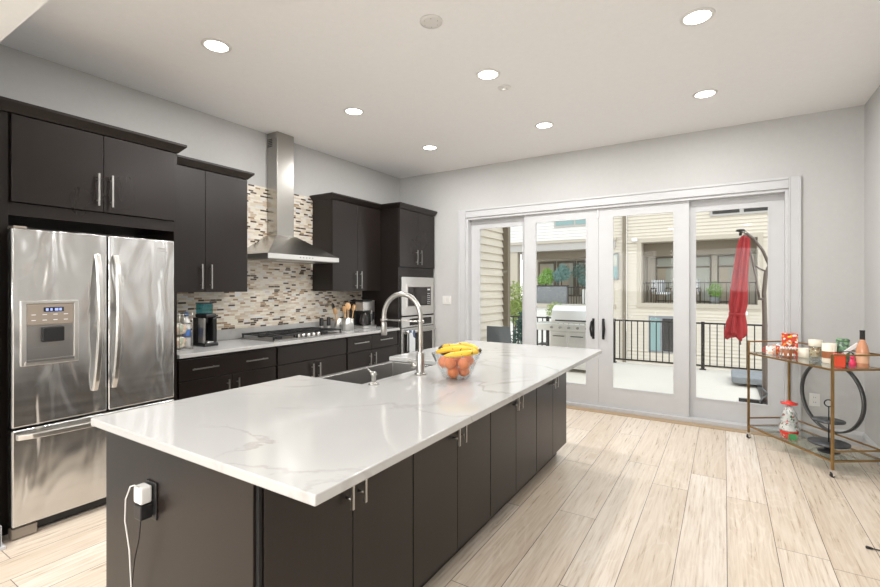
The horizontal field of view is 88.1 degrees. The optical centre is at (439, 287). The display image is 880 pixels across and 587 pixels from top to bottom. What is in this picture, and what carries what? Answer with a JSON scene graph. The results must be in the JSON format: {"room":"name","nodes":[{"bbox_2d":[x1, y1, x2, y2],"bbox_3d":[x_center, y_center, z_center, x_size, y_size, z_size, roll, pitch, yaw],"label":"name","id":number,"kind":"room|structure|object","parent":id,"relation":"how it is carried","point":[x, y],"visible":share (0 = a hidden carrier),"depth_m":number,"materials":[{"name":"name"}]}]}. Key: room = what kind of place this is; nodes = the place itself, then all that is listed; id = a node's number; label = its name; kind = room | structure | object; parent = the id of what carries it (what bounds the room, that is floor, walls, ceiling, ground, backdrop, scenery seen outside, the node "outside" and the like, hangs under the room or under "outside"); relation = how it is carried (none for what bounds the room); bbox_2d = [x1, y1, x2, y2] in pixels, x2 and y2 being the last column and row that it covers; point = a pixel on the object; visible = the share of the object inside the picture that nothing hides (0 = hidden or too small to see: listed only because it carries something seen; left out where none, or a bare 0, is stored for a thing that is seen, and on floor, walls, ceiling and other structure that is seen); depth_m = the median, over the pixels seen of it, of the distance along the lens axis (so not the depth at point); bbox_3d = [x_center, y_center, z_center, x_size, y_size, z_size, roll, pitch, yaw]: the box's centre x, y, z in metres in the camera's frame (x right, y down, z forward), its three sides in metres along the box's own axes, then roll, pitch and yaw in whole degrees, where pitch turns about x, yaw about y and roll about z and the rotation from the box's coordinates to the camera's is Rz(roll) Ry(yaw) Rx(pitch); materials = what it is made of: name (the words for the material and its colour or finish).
{"room":"kitchen","nodes":[
{"label":"kitchen","id":0,"kind":"room"},
{"bbox_2d":[0,0,48,41],"bbox_3d":[-2.003,-1.475,-0.328,5.170,0.310,4.320,0,0,32],"label":"ceiling","id":1,"kind":"structure","parent":0,"point":[13,13],"depth_m":2.18,"materials":[{"name":"paint"}]},
{"bbox_2d":[0,44,399,237],"bbox_3d":[-2.998,-0.105,3.053,0.100,3.050,9.200,0,0,32],"label":"wall","id":2,"kind":"structure","parent":0,"point":[24,77],"depth_m":4.03,"materials":[{"name":"grey paint"}]},
{"bbox_2d":[177,154,254,291],"bbox_3d":[-2.118,-0.518,4.011,0.372,1.112,0.837,0,0,32],"label":"upper cabinet","id":3,"kind":"object","parent":2,"relation":"attached to","point":[211,197],"visible":0.76,"depth_m":3.94,"materials":[{"name":"black wood"}]},
{"bbox_2d":[177,184,361,331],"bbox_3d":[-1.769,-0.325,4.914,0.010,1.460,2.738,0,0,32],"label":"backsplash","id":4,"kind":"structure","parent":2,"relation":"attached to","point":[278,293],"depth_m":4.82,"materials":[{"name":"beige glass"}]},
{"bbox_2d":[247,131,338,263],"bbox_3d":[-1.565,-0.947,4.774,0.481,1.358,0.925,0,0,32],"label":"range hood","id":5,"kind":"object","parent":2,"relation":"attached to","point":[280,244],"visible":0.91,"depth_m":4.77,"materials":[{"name":"silver metal"}]},
{"bbox_2d":[273,260,314,262],"bbox_3d":[-1.516,-0.271,4.745,0.060,0.005,0.500,0,0,32],"label":"lamp","id":6,"kind":"object","parent":5,"relation":"on","point":[273,260],"depth_m":4.71,"materials":[{"name":"plastic"}]},
{"bbox_2d":[309,192,381,290],"bbox_3d":[-1.128,-0.518,5.595,0.372,1.112,0.902,0,0,32],"label":"upper cabinet","id":7,"kind":"object","parent":2,"relation":"attached to","point":[348,228],"visible":0.98,"depth_m":5.38,"materials":[{"name":"black wood"}]},
{"bbox_2d":[0,0,879,178],"bbox_3d":[-0.763,-1.705,1.656,5.370,0.150,9.200,0,0,32],"label":"ceiling","id":8,"kind":"structure","parent":0,"point":[604,72],"depth_m":3.35,"materials":[{"name":"paint"}]},
{"bbox_2d":[201,38,231,52],"bbox_3d":[-1.505,-1.626,3.063,0.188,0.008,0.188,0,0,32],"label":"recessed light","id":9,"kind":"object","parent":8,"relation":"in","point":[211,44],"visible":1,"depth_m":3.06,"materials":[{"name":"white plastic"}]},
{"bbox_2d":[204,41,227,51],"bbox_3d":[-1.505,-1.628,3.063,0.145,0.004,0.145,0,0,27],"label":"diffuser","id":10,"kind":"object","parent":9,"relation":"attached to","point":[214,46],"depth_m":3.07,"materials":[{"name":"white plastic"}]},
{"bbox_2d":[344,107,363,114],"bbox_3d":[-0.795,-1.626,4.200,0.188,0.008,0.188,0,0,32],"label":"recessed light","id":11,"kind":"object","parent":8,"relation":"in","point":[350,110],"visible":1,"depth_m":4.20,"materials":[{"name":"white"}]},
{"bbox_2d":[420,14,442,28],"bbox_3d":[-0.054,-1.624,2.781,0.140,0.013,0.140,0,0,32],"label":"smoke detector","id":12,"kind":"object","parent":8,"relation":"attached to","point":[430,21],"visible":1,"depth_m":2.77,"materials":[{"name":"white plastic"}]},
{"bbox_2d":[476,68,499,79],"bbox_3d":[0.367,-1.626,3.474,0.188,0.008,0.188,0,0,32],"label":"recessed light","id":13,"kind":"object","parent":8,"relation":"in","point":[488,73],"visible":1,"depth_m":3.47,"materials":[{"name":"white plastic"}]},
{"bbox_2d":[479,71,497,78],"bbox_3d":[0.367,-1.628,3.474,0.145,0.004,0.145,0,0,37],"label":"diffuser","id":14,"kind":"object","parent":13,"relation":"attached to","point":[482,74],"depth_m":3.47,"materials":[{"name":"white plastic"}]},
{"bbox_2d":[535,122,553,128],"bbox_3d":[1.045,-1.626,4.559,0.188,0.008,0.188,0,0,32],"label":"recessed light","id":15,"kind":"object","parent":8,"relation":"in","point":[542,125],"visible":1,"depth_m":4.56,"materials":[{"name":"white"}]},
{"bbox_2d":[680,7,715,25],"bbox_3d":[1.547,-1.626,2.736,0.188,0.008,0.188,0,0,32],"label":"recessed light","id":16,"kind":"object","parent":8,"relation":"in","point":[697,16],"visible":1,"depth_m":2.73,"materials":[{"name":"white plastic"}]},
{"bbox_2d":[684,10,710,23],"bbox_3d":[1.547,-1.628,2.736,0.145,0.004,0.145,0,0,-13],"label":"diffuser","id":17,"kind":"object","parent":16,"relation":"attached to","point":[693,16],"depth_m":2.73,"materials":[{"name":"white plastic"}]},
{"bbox_2d":[692,89,717,98],"bbox_3d":[2.226,-1.626,3.821,0.188,0.008,0.188,0,0,32],"label":"recessed light","id":18,"kind":"object","parent":8,"relation":"in","point":[706,93],"visible":1,"depth_m":3.81,"materials":[{"name":"white plastic"}]},
{"bbox_2d":[695,91,714,97],"bbox_3d":[2.226,-1.628,3.821,0.145,0.004,0.145,0,0,-13],"label":"diffuser","id":19,"kind":"object","parent":18,"relation":"attached to","point":[700,94],"depth_m":3.83,"materials":[{"name":"white plastic"}]},
{"bbox_2d":[0,408,879,586],"bbox_3d":[-0.763,1.470,1.656,5.370,0.100,9.200,0,0,32],"label":"floor","id":20,"kind":"structure","parent":0,"point":[624,501],"depth_m":2.74,"materials":[{"name":"brown wood"}]},
{"bbox_2d":[7,225,173,540],"bbox_3d":[-2.410,0.532,3.069,0.759,1.768,0.885,0,0,32],"label":"refrigerator","id":21,"kind":"object","parent":20,"relation":"on","point":[91,316],"visible":0.88,"depth_m":2.78,"materials":[{"name":"metal"}]},
{"bbox_2d":[0,96,186,535],"bbox_3d":[-2.470,0.173,3.167,0.674,2.494,1.048,0,0,32],"label":"tall cabinet","id":22,"kind":"object","parent":20,"relation":"on","point":[59,170],"visible":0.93,"depth_m":2.88,"materials":[{"name":"black wood"}]},
{"bbox_2d":[177,347,275,399],"bbox_3d":[-1.984,0.979,3.960,0.653,0.883,0.890,0,0,32],"label":"base cabinet","id":23,"kind":"object","parent":20,"relation":"on","point":[200,375],"visible":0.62,"depth_m":3.75,"materials":[{"name":"black wood"}]},
{"bbox_2d":[177,320,399,358],"bbox_3d":[-1.502,0.470,4.746,0.642,0.130,2.740,0,0,32],"label":"countertop","id":24,"kind":"structure","parent":23,"relation":"on","point":[228,340],"depth_m":4.39,"materials":[{"name":"white stone"}]},
{"bbox_2d":[177,313,192,350],"bbox_3d":[-2.196,0.353,3.713,0.265,0.297,0.216,0,0,32],"label":"wire rack","id":25,"kind":"object","parent":24,"relation":"on","point":[179,314],"visible":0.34,"depth_m":3.72,"materials":[{"name":"silver metal"}]},
{"bbox_2d":[182,312,190,346],"bbox_3d":[-2.167,0.355,3.890,0.067,0.300,0.067,0,0,32],"label":"water bottle","id":26,"kind":"object","parent":24,"relation":"on","point":[186,320],"visible":0.64,"depth_m":3.87,"materials":[{"name":"white plastic"}]},
{"bbox_2d":[193,302,217,346],"bbox_3d":[-2.053,0.317,3.978,0.200,0.375,0.126,0,0,32],"label":"pod coffee maker","id":27,"kind":"object","parent":24,"relation":"on","point":[204,324],"visible":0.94,"depth_m":3.95,"materials":[{"name":"black plastic"}]},
{"bbox_2d":[240,327,342,341],"bbox_3d":[-1.518,0.478,4.746,0.515,0.052,0.910,0,0,32],"label":"gas cooktop","id":28,"kind":"object","parent":24,"relation":"in","point":[306,332],"visible":1,"depth_m":4.60,"materials":[{"name":"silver metal"}]},
{"bbox_2d":[343,318,351,330],"bbox_3d":[-1.102,0.432,5.406,0.100,0.145,0.100,0,0,32],"label":"utensil canister","id":29,"kind":"object","parent":24,"relation":"on","point":[347,322],"visible":0.98,"depth_m":5.36,"materials":[{"name":"silver metal"}]},
{"bbox_2d":[350,300,375,328],"bbox_3d":[-0.970,0.329,5.748,0.243,0.352,0.240,0,0,32],"label":"drip coffee maker","id":30,"kind":"object","parent":24,"relation":"on","point":[364,312],"visible":0.96,"depth_m":5.67,"materials":[{"name":"black plastic"}]},
{"bbox_2d":[275,337,345,379],"bbox_3d":[-1.504,0.979,4.729,0.653,0.883,0.908,0,0,32],"label":"base cabinet","id":31,"kind":"object","parent":20,"relation":"on","point":[322,357],"visible":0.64,"depth_m":4.54,"materials":[{"name":"black wood"}]},
{"bbox_2d":[262,455,412,586],"bbox_3d":[-0.486,0.978,1.741,0.480,0.884,0.744,0,0,32],"label":"base cabinet","id":32,"kind":"object","parent":20,"relation":"on","point":[362,535],"visible":0.37,"depth_m":1.60,"materials":[{"name":"black wood"}]},
{"bbox_2d":[345,331,397,370],"bbox_3d":[-1.016,0.979,5.508,0.653,0.883,0.914,0,0,32],"label":"base cabinet","id":33,"kind":"object","parent":20,"relation":"on","point":[376,348],"visible":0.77,"depth_m":5.28,"materials":[{"name":"black wood"}]},
{"bbox_2d":[362,202,436,354],"bbox_3d":[-0.552,0.173,6.233,0.672,2.494,0.865,0,0,32],"label":"tall cabinet","id":34,"kind":"object","parent":20,"relation":"on","point":[407,230],"visible":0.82,"depth_m":5.88,"materials":[{"name":"black wood"}]},
{"bbox_2d":[401,277,433,315],"bbox_3d":[-0.494,0.111,6.239,0.507,0.502,0.747,0,0,32],"label":"microwave","id":35,"kind":"object","parent":34,"relation":"in","point":[421,288],"visible":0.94,"depth_m":6.09,"materials":[{"name":"silver metal"}]},
{"bbox_2d":[401,315,435,353],"bbox_3d":[-0.483,0.748,6.232,0.575,0.735,0.747,0,0,32],"label":"wall oven","id":36,"kind":"object","parent":34,"relation":"in","point":[428,328],"visible":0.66,"depth_m":6.08,"materials":[{"name":"silver metal"}]},
{"bbox_2d":[407,330,414,351],"bbox_3d":[-0.371,0.736,5.893,0.048,0.368,0.131,0,0,32],"label":"dish towel","id":37,"kind":"object","parent":36,"relation":"hanging from","point":[411,335],"visible":0.86,"depth_m":5.87,"materials":[{"name":"white fabric"}]},
{"bbox_2d":[413,413,489,586],"bbox_3d":[-0.087,0.978,2.380,0.480,0.884,0.757,0,0,32],"label":"base cabinet","id":38,"kind":"object","parent":20,"relation":"on","point":[451,475],"visible":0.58,"depth_m":2.21,"materials":[{"name":"black wood"}]},
{"bbox_2d":[477,389,535,531],"bbox_3d":[0.313,0.978,3.019,0.480,0.884,0.745,0,0,32],"label":"base cabinet","id":39,"kind":"object","parent":20,"relation":"on","point":[512,425],"visible":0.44,"depth_m":2.85,"materials":[{"name":"black wood"}]},
{"bbox_2d":[525,373,565,484],"bbox_3d":[0.702,0.978,3.642,0.480,0.884,0.719,0,0,32],"label":"base cabinet","id":40,"kind":"object","parent":20,"relation":"on","point":[551,396],"visible":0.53,"depth_m":3.49,"materials":[{"name":"black wood"}]},
{"bbox_2d":[746,341,879,477],"bbox_3d":[3.121,0.960,3.857,0.425,0.920,0.917,0,0,-2],"label":"bar cart","id":41,"kind":"object","parent":20,"relation":"on","point":[817,362],"visible":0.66,"depth_m":3.67,"materials":[{"name":"gold metal"}]},
{"bbox_2d":[780,346,796,357],"bbox_3d":[3.065,0.567,4.013,0.110,0.088,0.112,0,0,-33],"label":"mug","id":42,"kind":"object","parent":41,"relation":"on","point":[788,352],"visible":1,"depth_m":3.98,"materials":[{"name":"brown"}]},
{"bbox_2d":[777,400,800,439],"bbox_3d":[3.008,1.133,3.921,0.164,0.317,0.164,0,0,32],"label":"candy jar","id":43,"kind":"object","parent":41,"relation":"on","point":[789,427],"visible":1,"depth_m":3.88,"materials":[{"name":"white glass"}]},
{"bbox_2d":[781,333,797,355],"bbox_3d":[3.180,0.513,4.141,0.116,0.195,0.058,0,0,32],"label":"gift box","id":44,"kind":"object","parent":41,"relation":"on","point":[787,339],"visible":0.8,"depth_m":4.12,"materials":[{"name":"red"}]},
{"bbox_2d":[798,347,811,357],"bbox_3d":[3.211,0.572,4.003,0.100,0.078,0.100,0,0,32],"label":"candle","id":45,"kind":"object","parent":41,"relation":"on","point":[802,352],"visible":0.77,"depth_m":3.97,"materials":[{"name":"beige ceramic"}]},
{"bbox_2d":[808,339,822,359],"bbox_3d":[3.161,0.523,3.831,0.096,0.175,0.096,0,0,32],"label":"glass jar","id":46,"kind":"object","parent":41,"relation":"on","point":[815,345],"visible":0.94,"depth_m":3.80,"materials":[{"name":"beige glass"}]},
{"bbox_2d":[755,353,878,368],"bbox_3d":[3.121,0.614,3.857,0.376,0.006,0.869,0,0,-2],"label":"glass shelf","id":47,"kind":"object","parent":41,"relation":"attached to","point":[817,362],"depth_m":3.77,"materials":[{"name":"clear glass"}]},
{"bbox_2d":[807,399,850,454],"bbox_3d":[3.074,1.089,3.598,0.266,0.414,0.266,0,0,32],"label":"tiered tray","id":48,"kind":"object","parent":41,"relation":"on","point":[825,442],"visible":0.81,"depth_m":3.58,"materials":[{"name":"black metal"}]},
{"bbox_2d":[821,343,836,363],"bbox_3d":[3.166,0.531,3.701,0.097,0.158,0.097,0,0,32],"label":"tumbler","id":49,"kind":"object","parent":41,"relation":"on","point":[828,349],"visible":0.72,"depth_m":3.67,"materials":[{"name":"beige ceramic"}]},
{"bbox_2d":[833,353,845,367],"bbox_3d":[3.072,0.559,3.503,0.072,0.102,0.072,0,0,32],"label":"mug","id":50,"kind":"object","parent":41,"relation":"on","point":[839,361],"visible":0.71,"depth_m":3.47,"materials":[{"name":"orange ceramic"}]},
{"bbox_2d":[836,338,849,362],"bbox_3d":[3.266,0.510,3.689,0.088,0.200,0.088,0,0,32],"label":"tumbler","id":51,"kind":"object","parent":41,"relation":"on","point":[843,344],"visible":0.64,"depth_m":3.65,"materials":[{"name":"green glass"}]},
{"bbox_2d":[855,330,868,367],"bbox_3d":[3.238,0.469,3.488,0.079,0.284,0.079,0,0,32],"label":"wine bottle","id":52,"kind":"object","parent":41,"relation":"on","point":[862,347],"visible":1,"depth_m":3.47,"materials":[{"name":"brown glass"}]},
{"bbox_3d":[-0.863,0.978,2.093,0.528,0.884,0.943,0,0,32],"label":"cabinet","id":53,"kind":"object","parent":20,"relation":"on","visible":0},
{"bbox_2d":[124,483,151,586],"bbox_3d":[-1.064,1.048,1.582,0.123,0.740,0.080,0,0,32],"label":"charger","id":54,"kind":"object","parent":53,"relation":"attached to","point":[142,492],"visible":1,"depth_m":1.58,"materials":[{"name":"white plastic"}]},
{"bbox_2d":[132,502,151,585],"bbox_3d":[-1.105,1.085,1.626,0.205,0.664,0.041,0,0,29],"label":"charger","id":55,"kind":"object","parent":53,"relation":"attached to","point":[141,512],"visible":0.9,"depth_m":1.58,"materials":[{"name":"black plastic"}]},
{"bbox_2d":[146,479,156,519],"bbox_3d":[-1.017,0.747,1.604,0.070,0.130,0.007,0,0,32],"label":"island outlet","id":56,"kind":"object","parent":53,"relation":"attached to","point":[153,484],"visible":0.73,"depth_m":1.59,"materials":[{"name":"black plastic"}]},
{"bbox_2d":[106,431,255,586],"bbox_3d":[-0.923,0.978,1.561,0.920,0.884,0.018,0,0,32],"label":"island end panel","id":57,"kind":"object","parent":53,"relation":"attached to","point":[203,533],"visible":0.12,"depth_m":1.53,"materials":[{"name":"wood"}]},
{"bbox_2d":[256,485,261,586],"bbox_3d":[-0.524,0.978,1.317,0.014,0.884,0.010,0,0,32],"label":"joint","id":58,"kind":"object","parent":53,"relation":"attached to","point":[258,488],"visible":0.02,"depth_m":1.31,"materials":[{"name":"black"}]},
{"bbox_2d":[91,340,601,505],"bbox_3d":[-0.017,0.520,2.738,1.241,0.030,3.070,0,0,32],"label":"countertop","id":59,"kind":"structure","parent":53,"relation":"on","point":[306,439],"depth_m":1.76,"materials":[{"name":"white stone"}]},
{"bbox_2d":[366,368,378,385],"bbox_3d":[-0.356,0.464,2.381,0.076,0.081,0.054,0,0,32],"label":"soap dispenser","id":60,"kind":"object","parent":59,"relation":"on","point":[373,374],"visible":1,"depth_m":2.36,"materials":[{"name":"silver metal"}]},
{"bbox_2d":[316,361,429,383],"bbox_3d":[-0.377,0.651,2.854,0.495,0.228,0.816,0,0,32],"label":"sink","id":61,"kind":"object","parent":59,"relation":"in","point":[360,375],"visible":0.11,"depth_m":3.08,"materials":[{"name":"silver metal"}]},
{"bbox_2d":[380,292,425,374],"bbox_3d":[-0.226,0.264,2.716,0.329,0.481,0.085,0,0,32],"label":"kitchen faucet","id":62,"kind":"object","parent":59,"relation":"on","point":[419,365],"visible":1,"depth_m":2.65,"materials":[{"name":"silver metal"}]},
{"bbox_2d":[432,354,481,379],"bbox_3d":[0.093,0.433,2.542,0.284,0.143,0.284,0,0,32],"label":"fruit bowl","id":63,"kind":"object","parent":59,"relation":"on","point":[458,377],"visible":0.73,"depth_m":2.51,"materials":[{"name":"clear glass"}]},
{"bbox_2d":[444,358,455,368],"bbox_3d":[0.055,0.412,2.480,0.063,0.066,0.066,0,0,23],"label":"orange","id":64,"kind":"object","parent":63,"relation":"in","point":[450,363],"visible":0.93,"depth_m":2.46,"materials":[{"name":"orange food"}]},
{"bbox_2d":[436,342,481,357],"bbox_3d":[0.108,0.347,2.535,0.228,0.062,0.215,0,0,-27],"label":"banana bunch","id":65,"kind":"object","parent":64,"relation":"on","point":[462,349],"visible":1,"depth_m":2.50,"materials":[{"name":"yellow food"}]},
{"bbox_2d":[447,367,458,377],"bbox_3d":[0.072,0.465,2.508,0.065,0.065,0.064,0,0,30],"label":"orange","id":66,"kind":"object","parent":63,"relation":"in","point":[453,373],"visible":0.87,"depth_m":2.48,"materials":[{"name":"orange food"}]},
{"bbox_2d":[458,358,469,369],"bbox_3d":[0.131,0.415,2.481,0.065,0.065,0.063,0,0,40],"label":"orange","id":67,"kind":"object","parent":63,"relation":"in","point":[464,363],"visible":1,"depth_m":2.46,"materials":[{"name":"orange food"}]},
{"bbox_2d":[400,105,864,431],"bbox_3d":[1.635,-0.105,5.493,5.170,3.050,0.150,0,0,32],"label":"wall","id":68,"kind":"structure","parent":0,"point":[826,148],"depth_m":4.48,"materials":[{"name":"grey paint"}]},
{"bbox_2d":[458,210,465,341],"bbox_3d":[0.301,0.182,6.221,0.115,2.475,0.030,0,0,32],"label":"trim","id":69,"kind":"structure","parent":68,"relation":"attached to","point":[461,214],"depth_m":6.22,"materials":[{"name":"white paint"}]},
{"bbox_2d":[472,216,523,343],"bbox_3d":[0.802,0.228,6.059,0.843,2.295,0.044,0,0,32],"label":"door","id":70,"kind":"structure","parent":68,"relation":"in","point":[477,225],"depth_m":6.21,"materials":[{"name":"white paint"}]},
{"bbox_2d":[524,209,598,404],"bbox_3d":[1.455,0.228,5.543,0.912,2.295,0.107,0,0,32],"label":"door","id":71,"kind":"structure","parent":68,"relation":"in","point":[588,393],"depth_m":5.40,"materials":[{"name":"white paint"}]},
{"bbox_2d":[465,177,788,217],"bbox_3d":[1.836,-1.002,5.262,3.505,0.105,0.030,0,0,32],"label":"trim","id":72,"kind":"structure","parent":68,"relation":"attached to","point":[783,182],"depth_m":5.02,"materials":[{"name":"white paint"}]},
{"bbox_2d":[466,189,788,407],"bbox_3d":[1.882,0.235,5.337,3.505,2.370,0.154,0,0,32],"label":"trim","id":73,"kind":"structure","parent":68,"relation":"attached to","point":[776,191],"depth_m":4.88,"materials":[{"name":"white paint"}]},
{"bbox_2d":[599,201,688,416],"bbox_3d":[2.237,0.228,5.054,0.928,2.295,0.107,0,0,32],"label":"door","id":74,"kind":"structure","parent":68,"relation":"in","point":[676,403],"depth_m":5.00,"materials":[{"name":"white paint"}]},
{"bbox_2d":[566,401,780,433],"bbox_3d":[1.901,1.397,5.362,3.446,0.045,0.210,0,0,32],"label":"trim","id":75,"kind":"structure","parent":68,"relation":"attached to","point":[773,430],"depth_m":4.82,"materials":[{"name":"white paint"}]},
{"bbox_2d":[566,405,800,440],"bbox_3d":[1.849,1.417,5.203,3.580,0.007,0.113,0,0,32],"label":"trim","id":76,"kind":"structure","parent":68,"relation":"attached to","point":[567,406],"depth_m":4.81,"materials":[{"name":"brown wood"}]},
{"bbox_2d":[689,193,783,427],"bbox_3d":[2.990,0.228,4.691,0.888,2.295,0.044,0,0,32],"label":"door","id":77,"kind":"structure","parent":68,"relation":"in","point":[709,408],"depth_m":4.55,"materials":[{"name":"white paint"}]},
{"bbox_2d":[789,175,800,438],"bbox_3d":[3.361,0.182,4.309,0.092,2.475,0.030,0,0,32],"label":"trim","id":78,"kind":"structure","parent":68,"relation":"attached to","point":[795,181],"depth_m":4.30,"materials":[{"name":"white paint"}]},
{"bbox_2d":[809,393,819,406],"bbox_3d":[3.491,1.045,4.240,0.082,0.120,0.008,0,0,32],"label":"wall outlet","id":79,"kind":"object","parent":68,"relation":"attached to","point":[814,399],"visible":1,"depth_m":4.24,"materials":[{"name":"white plastic"}]},
{"bbox_2d":[801,424,864,446],"bbox_3d":[3.594,1.355,4.172,0.448,0.130,0.015,0,0,32],"label":"baseboard","id":80,"kind":"structure","parent":68,"relation":"attached to","point":[858,436],"depth_m":4.14,"materials":[{"name":"white paint"}]},
{"bbox_2d":[865,85,879,447],"bbox_3d":[1.471,-0.105,0.260,0.100,3.050,9.200,0,0,32],"label":"wall","id":81,"kind":"structure","parent":0,"point":[872,106],"depth_m":3.81,"materials":[{"name":"grey paint"}]},
{"bbox_2d":[863,433,879,465],"bbox_3d":[1.405,1.355,0.263,0.015,0.130,8.935,0,0,32],"label":"baseboard","id":82,"kind":"structure","parent":81,"relation":"attached to","point":[866,439],"depth_m":3.85,"materials":[{"name":"white paint"}]},
{"label":"outside","id":83,"kind":"structure","parent":0,"visible":0},
{"bbox_3d":[18.710,5.520,29.934,60.000,0.200,49.400,0,0,32],"label":"ground","id":84,"kind":"structure","parent":83,"visible":0},
{"bbox_2d":[510,216,621,361],"bbox_3d":[3.767,-0.580,22.611,10.420,12.000,2.660,0,0,32],"label":"townhouse","id":85,"kind":"structure","parent":84,"relation":"on","point":[564,242],"depth_m":20.47,"materials":[{"name":"white"}]},
{"bbox_2d":[537,285,568,303],"bbox_3d":[5.182,0.304,21.025,1.460,0.828,0.410,0,0,32],"label":"planter box","id":86,"kind":"object","parent":85,"relation":"on","point":[545,293],"visible":0.93,"depth_m":20.84,"materials":[{"name":"grey concrete"}]},
{"bbox_2d":[537,268,553,284],"bbox_3d":[4.927,-0.463,21.187,0.870,0.947,0.650,0,0,39],"label":"bush","id":87,"kind":"object","parent":86,"relation":"in","point":[545,278],"visible":1,"depth_m":21.06,"materials":[{"name":"green plant"}]},
{"bbox_2d":[552,263,570,284],"bbox_3d":[5.548,-0.628,20.839,0.820,1.033,0.796,0,0,-9],"label":"bush","id":88,"kind":"object","parent":86,"relation":"on","point":[562,273],"visible":1,"depth_m":20.67,"materials":[{"name":"green plant"}]},
{"bbox_2d":[568,287,585,303],"bbox_3d":[6.492,0.340,20.046,1.720,0.760,0.040,0,0,32],"label":"balcony railing","id":89,"kind":"object","parent":85,"relation":"on","point":[568,287],"visible":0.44,"depth_m":20.29,"materials":[{"name":"brown metal"}]},
{"bbox_2d":[570,263,585,288],"bbox_3d":[6.675,-0.236,21.171,1.251,1.905,1.057,0,0,32],"label":"tree","id":90,"kind":"object","parent":85,"relation":"on","point":[582,278],"visible":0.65,"depth_m":21.08,"materials":[{"name":"green plant"}]},
{"bbox_2d":[622,207,767,370],"bbox_3d":[13.384,-0.080,16.281,12.560,11.000,2.200,0,0,32],"label":"townhouse","id":91,"kind":"structure","parent":84,"relation":"on","point":[649,253],"depth_m":18.07,"materials":[{"name":"beige"}]},
{"bbox_2d":[650,280,671,302],"bbox_3d":[9.224,0.144,19.025,0.650,0.949,0.550,0,0,3],"label":"balcony chair","id":92,"kind":"object","parent":91,"relation":"on","point":[655,282],"visible":0.91,"depth_m":19.20,"materials":[{"name":"white"}]},
{"bbox_2d":[658,268,665,299],"bbox_3d":[9.611,-0.155,19.726,0.310,1.350,0.013,0,0,32],"label":"curtain","id":93,"kind":"object","parent":91,"relation":"hanging from","point":[661,271],"depth_m":19.73,"materials":[{"name":"beige fabric"}]},
{"bbox_2d":[653,282,755,303],"bbox_3d":[9.993,0.205,17.723,3.880,0.830,0.030,0,0,32],"label":"balcony railing","id":94,"kind":"object","parent":91,"relation":"on","point":[661,282],"visible":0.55,"depth_m":17.57,"materials":[{"name":"brown metal"}]},
{"bbox_2d":[706,281,722,303],"bbox_3d":[10.716,0.172,17.771,0.634,0.894,0.622,0,0,32],"label":"potted plant","id":95,"kind":"object","parent":91,"relation":"on","point":[712,299],"visible":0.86,"depth_m":17.66,"materials":[{"name":"green plant"}]},
{"bbox_2d":[720,267,728,300],"bbox_3d":[11.562,-0.155,18.507,0.310,1.350,0.013,0,0,32],"label":"curtain","id":96,"kind":"object","parent":91,"relation":"hanging from","point":[724,271],"depth_m":18.50,"materials":[{"name":"beige fabric"}]},
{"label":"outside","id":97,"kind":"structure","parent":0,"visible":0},
{"bbox_3d":[1.235,2.020,13.202,4.100,0.600,2.300,0,0,32],"label":"planting bed","id":98,"kind":"object","parent":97,"visible":0},
{"bbox_2d":[510,280,521,341],"bbox_3d":[2.045,0.749,12.376,0.869,1.944,0.950,0,0,12],"label":"shrub","id":99,"kind":"object","parent":98,"relation":"on","point":[515,304],"visible":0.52,"depth_m":12.20,"materials":[{"name":"green plant"}]},
{"bbox_2d":[511,311,521,343],"bbox_3d":[2.133,1.190,11.642,0.722,1.349,0.700,0,0,32],"label":"conifer","id":100,"kind":"object","parent":98,"relation":"on","point":[520,313],"visible":0.23,"depth_m":11.57,"materials":[{"name":"green plant"}]},
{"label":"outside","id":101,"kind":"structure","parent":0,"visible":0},
{"bbox_2d":[566,362,760,400],"bbox_3d":[3.986,1.655,6.943,9.800,0.130,4.640,0,0,32],"label":"floor","id":102,"kind":"structure","parent":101,"point":[710,383],"depth_m":7.80,"materials":[{"name":"white concrete"}]},
{"bbox_2d":[481,227,509,341],"bbox_3d":[0.502,0.110,7.293,0.920,2.940,1.500,0,0,32],"label":"side wing","id":103,"kind":"object","parent":102,"relation":"on","point":[495,242],"visible":0.34,"depth_m":7.27},
{"bbox_2d":[487,326,511,342],"bbox_3d":[0.988,1.079,6.901,0.440,1.019,0.510,0,0,32],"label":"patio chair","id":104,"kind":"object","parent":102,"relation":"on","point":[499,334],"visible":0.25,"depth_m":6.69,"materials":[{"name":"grey metal"}]},
{"bbox_2d":[537,305,585,369],"bbox_3d":[2.522,0.965,8.751,1.320,1.249,0.585,0,0,32],"label":"gas grill","id":105,"kind":"object","parent":102,"relation":"on","point":[572,334],"visible":0.51,"depth_m":8.60,"materials":[{"name":"silver metal"}]},
{"bbox_2d":[510,316,761,370],"bbox_3d":[5.194,1.125,8.782,9.410,0.929,0.110,0,0,32],"label":"deck railing","id":106,"kind":"object","parent":102,"relation":"on","point":[702,364],"visible":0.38,"depth_m":9.20,"materials":[{"name":"brown metal"}]},
{"bbox_2d":[724,229,767,404],"bbox_3d":[4.899,0.385,6.950,0.959,2.409,2.220,0,0,32],"label":"umbrella","id":107,"kind":"object","parent":102,"relation":"on","point":[736,323],"visible":0.94,"depth_m":6.29,"materials":[{"name":"red fabric"}]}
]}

